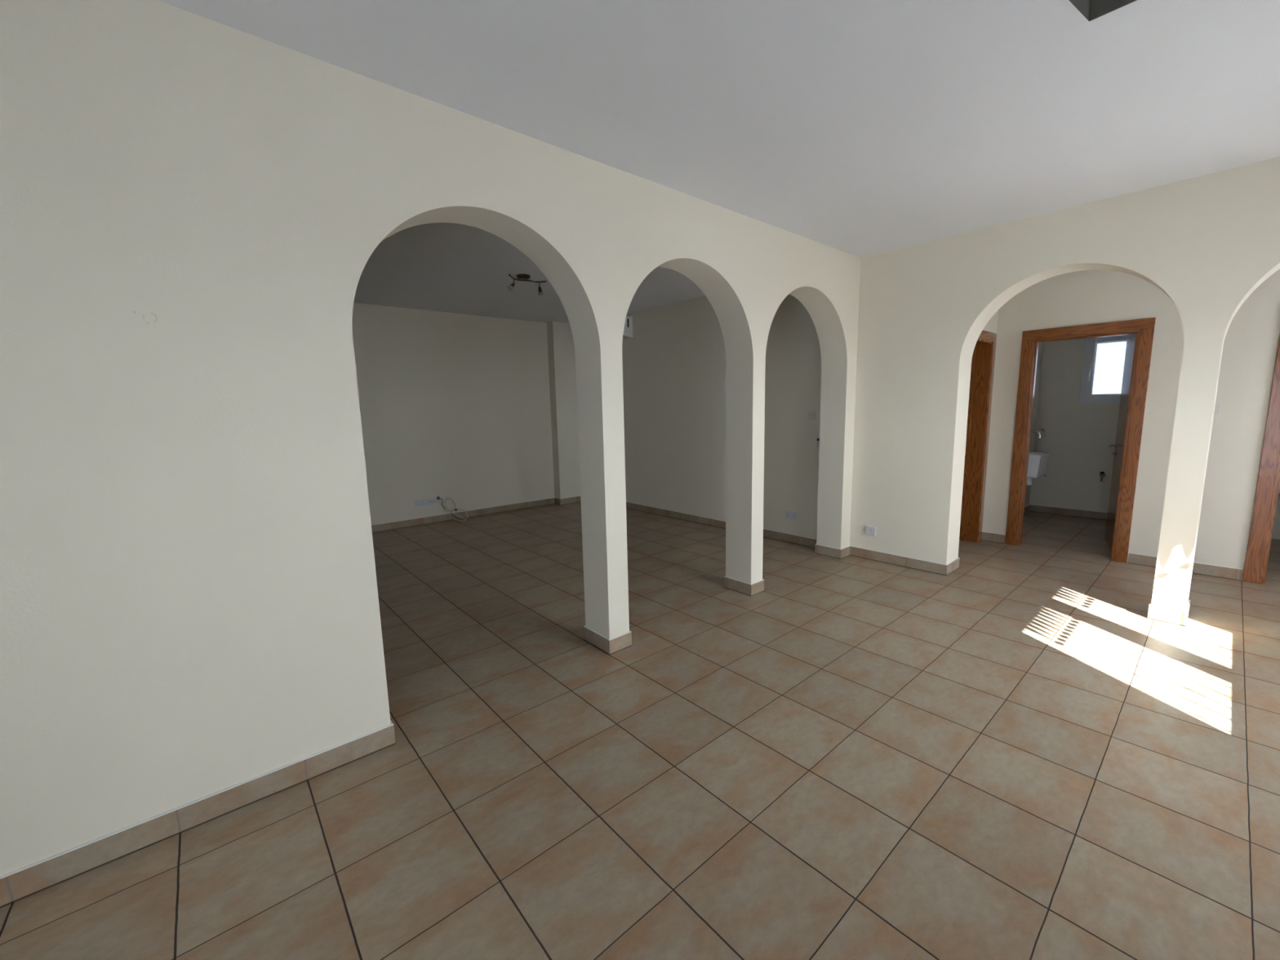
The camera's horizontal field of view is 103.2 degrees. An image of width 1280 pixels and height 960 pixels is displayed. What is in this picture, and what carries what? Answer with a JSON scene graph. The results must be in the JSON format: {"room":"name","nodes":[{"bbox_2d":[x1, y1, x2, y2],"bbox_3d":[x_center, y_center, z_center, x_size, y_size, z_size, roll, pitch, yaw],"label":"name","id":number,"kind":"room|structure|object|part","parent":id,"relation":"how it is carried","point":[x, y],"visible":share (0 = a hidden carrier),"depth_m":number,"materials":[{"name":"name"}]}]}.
{"room":"empty living room","nodes":[
{"label":"empty living room","id":0,"kind":"room"},
{"bbox_2d":[0,0,860,875],"bbox_3d":[-0.513,-0.313,2.905,6.672,2.872,0.262,-8,11,-40],"label":"wall","id":1,"kind":"structure","parent":0,"point":[194,208],"depth_m":1.86,"materials":[{"name":"beige paint"}]},
{"bbox_2d":[0,720,395,907],"bbox_3d":[-2.119,1.293,1.706,2.348,0.099,0.283,-8,11,-40],"label":"baseboard","id":2,"kind":"structure","parent":1,"relation":"attached to","point":[24,882],"depth_m":1.88,"materials":[{"name":"tile"}]},
{"bbox_2d":[583,625,631,654],"bbox_3d":[-0.214,1.021,3.330,0.181,0.099,0.283,-8,11,-40],"label":"baseboard","id":3,"kind":"object","parent":1,"relation":"attached to","point":[621,642],"visible":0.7,"depth_m":3.24,"materials":[{"name":"tile"}]},
{"bbox_2d":[724,575,764,595],"bbox_3d":[0.870,0.867,4.254,0.175,0.099,0.283,-8,11,-40],"label":"baseboard","id":4,"kind":"object","parent":1,"relation":"attached to","point":[750,589],"visible":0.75,"depth_m":4.17,"materials":[{"name":"tile"}]},
{"bbox_2d":[351,302,554,524],"bbox_3d":[-2.130,-0.952,7.648,10.480,2.872,0.160,-8,11,-40],"label":"wall","id":5,"kind":"structure","parent":0,"point":[455,406],"depth_m":7.09,"materials":[{"name":"beige paint"}]},
{"bbox_2d":[414,499,426,506],"bbox_3d":[-3.001,0.318,6.932,0.143,0.084,0.013,-8,11,-40],"label":"power socket","id":6,"kind":"object","parent":5,"relation":"attached to","point":[417,503],"visible":1,"depth_m":6.93,"materials":[{"name":"white plastic"}]},
{"bbox_2d":[426,497,437,505],"bbox_3d":[-2.884,0.297,7.033,0.143,0.084,0.010,-8,11,-40],"label":"socket","id":7,"kind":"object","parent":5,"relation":"attached to","point":[433,500],"visible":1,"depth_m":7.03,"materials":[{"name":"white plastic"}]},
{"bbox_2d":[371,495,580,532],"bbox_3d":[-3.431,0.642,6.480,6.662,0.099,0.190,-8,11,-40],"label":"baseboard","id":8,"kind":"structure","parent":5,"relation":"attached to","point":[442,517],"depth_m":7.41,"materials":[{"name":"tile"}]},
{"bbox_2d":[546,320,580,498],"bbox_3d":[-1.153,-1.059,8.258,0.576,2.872,0.180,-8,11,-40],"label":"wall column","id":9,"kind":"structure","parent":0,"point":[561,347],"depth_m":8.10,"materials":[{"name":"beige paint"}]},
{"bbox_2d":[0,502,1279,959],"bbox_3d":[0.684,0.941,4.539,10.640,0.120,8.860,-8,11,-40],"label":"floor","id":10,"kind":"structure","parent":0,"point":[1002,755],"depth_m":2.06,"materials":[{"name":"tile"}]},
{"bbox_2d":[443,497,467,521],"bbox_3d":[-2.608,0.410,7.169,0.302,0.326,0.207,-2,8,-6],"label":"cable bundle","id":11,"kind":"object","parent":10,"relation":"on","point":[454,509],"visible":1,"depth_m":7.17,"materials":[{"name":"plastic"}]},
{"bbox_2d":[157,0,1279,323],"bbox_3d":[0.612,-2.405,4.064,10.640,0.898,8.860,-8,11,-40],"label":"ceiling","id":12,"kind":"structure","parent":0,"point":[860,128],"depth_m":2.25,"materials":[{"name":"white paint"}]},
{"bbox_2d":[507,273,546,295],"bbox_3d":[-1.168,-1.968,5.108,0.426,0.188,0.209,-8,11,-40],"label":"ceiling spotlight","id":13,"kind":"object","parent":12,"relation":"attached to","point":[522,277],"visible":1,"depth_m":5.09,"materials":[{"name":"metal"}]},
{"bbox_2d":[622,156,1279,611],"bbox_3d":[1.902,-0.720,5.407,0.296,2.872,8.520,-8,11,-40],"label":"wall","id":14,"kind":"structure","parent":0,"point":[1208,242],"depth_m":4.47,"materials":[{"name":"beige paint"}]},
{"bbox_2d":[622,315,632,339],"bbox_3d":[-0.537,-2.232,7.596,0.244,0.298,1.042,-8,11,-40],"label":"air conditioner","id":15,"kind":"object","parent":14,"relation":"attached to","point":[628,328],"visible":0.19,"depth_m":7.24,"materials":[{"name":"plastic"}]},
{"bbox_2d":[784,511,796,519],"bbox_3d":[1.670,0.394,5.625,0.013,0.086,0.148,-8,11,-40],"label":"power socket","id":16,"kind":"object","parent":14,"relation":"attached to","point":[788,515],"visible":1,"depth_m":5.62,"materials":[{"name":"white plastic"}]},
{"bbox_2d":[626,501,959,575],"bbox_3d":[0.975,0.537,6.563,0.499,0.099,5.444,-8,11,-40],"label":"baseboard","id":17,"kind":"structure","parent":14,"relation":"attached to","point":[794,539],"depth_m":5.12,"materials":[{"name":"tile"}]},
{"bbox_2d":[808,411,816,419],"bbox_3d":[1.795,-0.672,5.301,0.013,0.088,0.088,-8,11,-40],"label":"light switch","id":18,"kind":"object","parent":14,"relation":"attached to","point":[811,415],"visible":1,"depth_m":5.29,"materials":[{"name":"white plastic"}]},
{"bbox_2d":[815,438,819,451],"bbox_3d":[1.858,-0.365,5.271,0.022,0.140,0.056,-8,11,-40],"label":"light switch","id":19,"kind":"object","parent":14,"relation":"attached to","point":[817,447],"visible":0.57,"depth_m":5.27,"materials":[{"name":"white plastic"}]},
{"bbox_2d":[866,525,876,535],"bbox_3d":[2.253,0.494,4.949,0.024,0.086,0.090,-8,11,-40],"label":"power socket","id":20,"kind":"object","parent":14,"relation":"attached to","point":[870,530],"visible":1,"depth_m":4.94,"materials":[{"name":"white plastic"}]},
{"bbox_2d":[1147,599,1191,626],"bbox_3d":[3.708,0.905,3.558,0.317,0.099,0.185,-8,11,-40],"label":"baseboard","id":21,"kind":"object","parent":14,"relation":"attached to","point":[1178,617],"visible":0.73,"depth_m":3.46,"materials":[{"name":"tile"}]},
{"bbox_2d":[982,310,1043,506],"bbox_3d":[4.012,-0.815,5.758,3.372,2.872,0.172,-8,11,-40],"label":"wall","id":22,"kind":"structure","parent":0,"point":[1041,344],"depth_m":6.68,"materials":[{"name":"beige paint"}]},
{"bbox_2d":[959,329,996,542],"bbox_3d":[3.293,-0.382,5.183,0.960,2.208,0.202,-8,11,-40],"label":"door","id":23,"kind":"structure","parent":22,"relation":"in","point":[982,371],"depth_m":5.40,"materials":[{"name":"brown wood"}]},
{"bbox_3d":[3.684,-0.377,5.401,0.088,2.120,0.018,-8,11,-40],"label":"casing","id":24,"kind":"part","parent":23,"relation":"part of","materials":[{"name":"brown wood"}]},
{"bbox_3d":[3.331,-1.423,4.964,0.960,0.088,0.018,-8,11,-40],"label":"head casing","id":25,"kind":"part","parent":23,"relation":"part of","materials":[{"name":"brown wood"}]},
{"bbox_2d":[1031,430,1040,438],"bbox_3d":[4.762,-0.585,6.192,0.212,0.136,0.247,-8,11,-40],"label":"tap","id":26,"kind":"object","parent":22,"relation":"attached to","point":[1037,432],"visible":0.52,"depth_m":6.07,"materials":[{"name":"silver metal"}]},
{"bbox_2d":[1026,452,1049,485],"bbox_3d":[4.768,-0.129,6.224,0.454,0.392,0.291,-8,11,-40],"label":"basin","id":27,"kind":"object","parent":22,"relation":"attached to","point":[1037,461],"visible":0.62,"depth_m":6.05,"materials":[{"name":"white ceramic"}]},
{"bbox_2d":[1023,504,1107,519],"bbox_3d":[5.117,0.558,5.787,1.960,0.099,1.532,-8,11,-40],"label":"baseboard","id":28,"kind":"structure","parent":22,"relation":"attached to","point":[1029,508],"depth_m":6.68,"materials":[{"name":"tile"}]},
{"bbox_2d":[982,268,1279,580],"bbox_3d":[3.014,-0.878,6.355,0.140,2.872,8.520,-8,11,-40],"label":"wall","id":29,"kind":"structure","parent":0,"point":[1084,297],"depth_m":4.43,"materials":[{"name":"beige paint"}]},
{"bbox_2d":[981,531,1005,543],"bbox_3d":[3.838,0.623,5.522,0.010,0.099,0.222,-8,11,-40],"label":"baseboard","id":30,"kind":"structure","parent":29,"relation":"attached to","point":[988,536],"depth_m":5.51,"materials":[{"name":"tile"}]},
{"bbox_2d":[1004,317,1155,563],"bbox_3d":[4.525,-0.412,5.206,0.881,2.208,0.948,-8,11,-40],"label":"door frame","id":31,"kind":"structure","parent":29,"relation":"in","point":[1138,353],"depth_m":4.90,"materials":[{"name":"brown wood"}]},
{"bbox_3d":[3.918,-0.362,5.257,0.018,2.120,0.086,-8,11,-40],"label":"casing","id":32,"kind":"part","parent":31,"relation":"part of","materials":[{"name":"brown wood"}]},
{"bbox_3d":[4.176,-1.415,4.778,0.018,0.088,0.948,-8,11,-40],"label":"head casing","id":33,"kind":"part","parent":31,"relation":"part of","materials":[{"name":"brown wood"}]},
{"bbox_3d":[4.898,-0.357,5.276,0.154,0.048,0.067,-8,11,-40],"label":"handle","id":34,"kind":"part","parent":31,"relation":"part of","materials":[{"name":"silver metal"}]},
{"bbox_3d":[4.481,-0.282,4.610,0.018,2.120,0.086,-8,11,-40],"label":"casing","id":35,"kind":"part","parent":31,"relation":"part of","materials":[{"name":"brown wood"}]},
{"bbox_2d":[1127,552,1242,580],"bbox_3d":[4.761,0.754,4.461,0.010,0.099,0.682,-8,11,-40],"label":"baseboard","id":36,"kind":"structure","parent":29,"relation":"attached to","point":[1211,570],"depth_m":4.36,"materials":[{"name":"tile"}]},
{"bbox_2d":[1213,404,1220,414],"bbox_3d":[4.771,-0.589,4.223,0.013,0.088,0.072,-8,11,-40],"label":"light switch","id":37,"kind":"object","parent":29,"relation":"attached to","point":[1217,406],"visible":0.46,"depth_m":4.21,"materials":[{"name":"white plastic"}]},
{"bbox_2d":[1242,333,1279,583],"bbox_3d":[5.330,-0.221,3.741,0.169,2.208,0.948,-8,11,-40],"label":"door frame","id":38,"kind":"structure","parent":29,"relation":"in","point":[1268,486],"depth_m":4.06,"materials":[{"name":"brown wood"}]},
{"bbox_2d":[1029,338,1279,539],"bbox_3d":[4.618,-1.107,7.722,0.140,2.872,8.520,-8,11,-40],"label":"wall","id":39,"kind":"structure","parent":0,"point":[1077,440],"depth_m":6.56,"materials":[{"name":"beige paint"}]},
{"bbox_2d":[1037,429,1045,437],"bbox_3d":[5.378,-0.624,6.797,0.011,0.108,0.085,-8,11,-40],"label":"socket cover","id":40,"kind":"object","parent":39,"relation":"attached to","point":[1042,433],"visible":0.82,"depth_m":6.79,"materials":[{"name":"white plastic"}]},
{"bbox_2d":[1099,471,1105,481],"bbox_3d":[5.792,-0.043,6.366,0.061,0.122,0.060,-8,11,-40],"label":"water valve","id":41,"kind":"object","parent":39,"relation":"attached to","point":[1102,474],"visible":1,"depth_m":6.36,"materials":[{"name":"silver metal"}]},
{"bbox_2d":[1079,333,1136,404],"bbox_3d":[5.842,-1.367,6.183,0.120,0.862,0.696,-8,11,-40],"label":"window","id":42,"kind":"structure","parent":39,"relation":"in","point":[1104,357],"depth_m":6.30,"materials":[{"name":"white plastic"}]},
{"bbox_3d":[5.632,-1.344,6.365,0.032,0.200,0.024,-8,11,-40],"label":"sash handle","id":43,"kind":"part","parent":42,"relation":"part of","materials":[{"name":"white plastic"}]},
{"bbox_3d":[5.861,-1.369,6.198,0.072,0.862,0.696,-8,11,-40],"label":"frame","id":44,"kind":"part","parent":42,"relation":"part of","materials":[{"name":"white plastic"}]},
{"bbox_3d":[5.851,-1.368,6.190,0.006,0.640,0.480,-8,11,-40],"label":"pane","id":45,"kind":"part","parent":42,"relation":"part of","materials":[{"name":"clear glass"}]}
]}

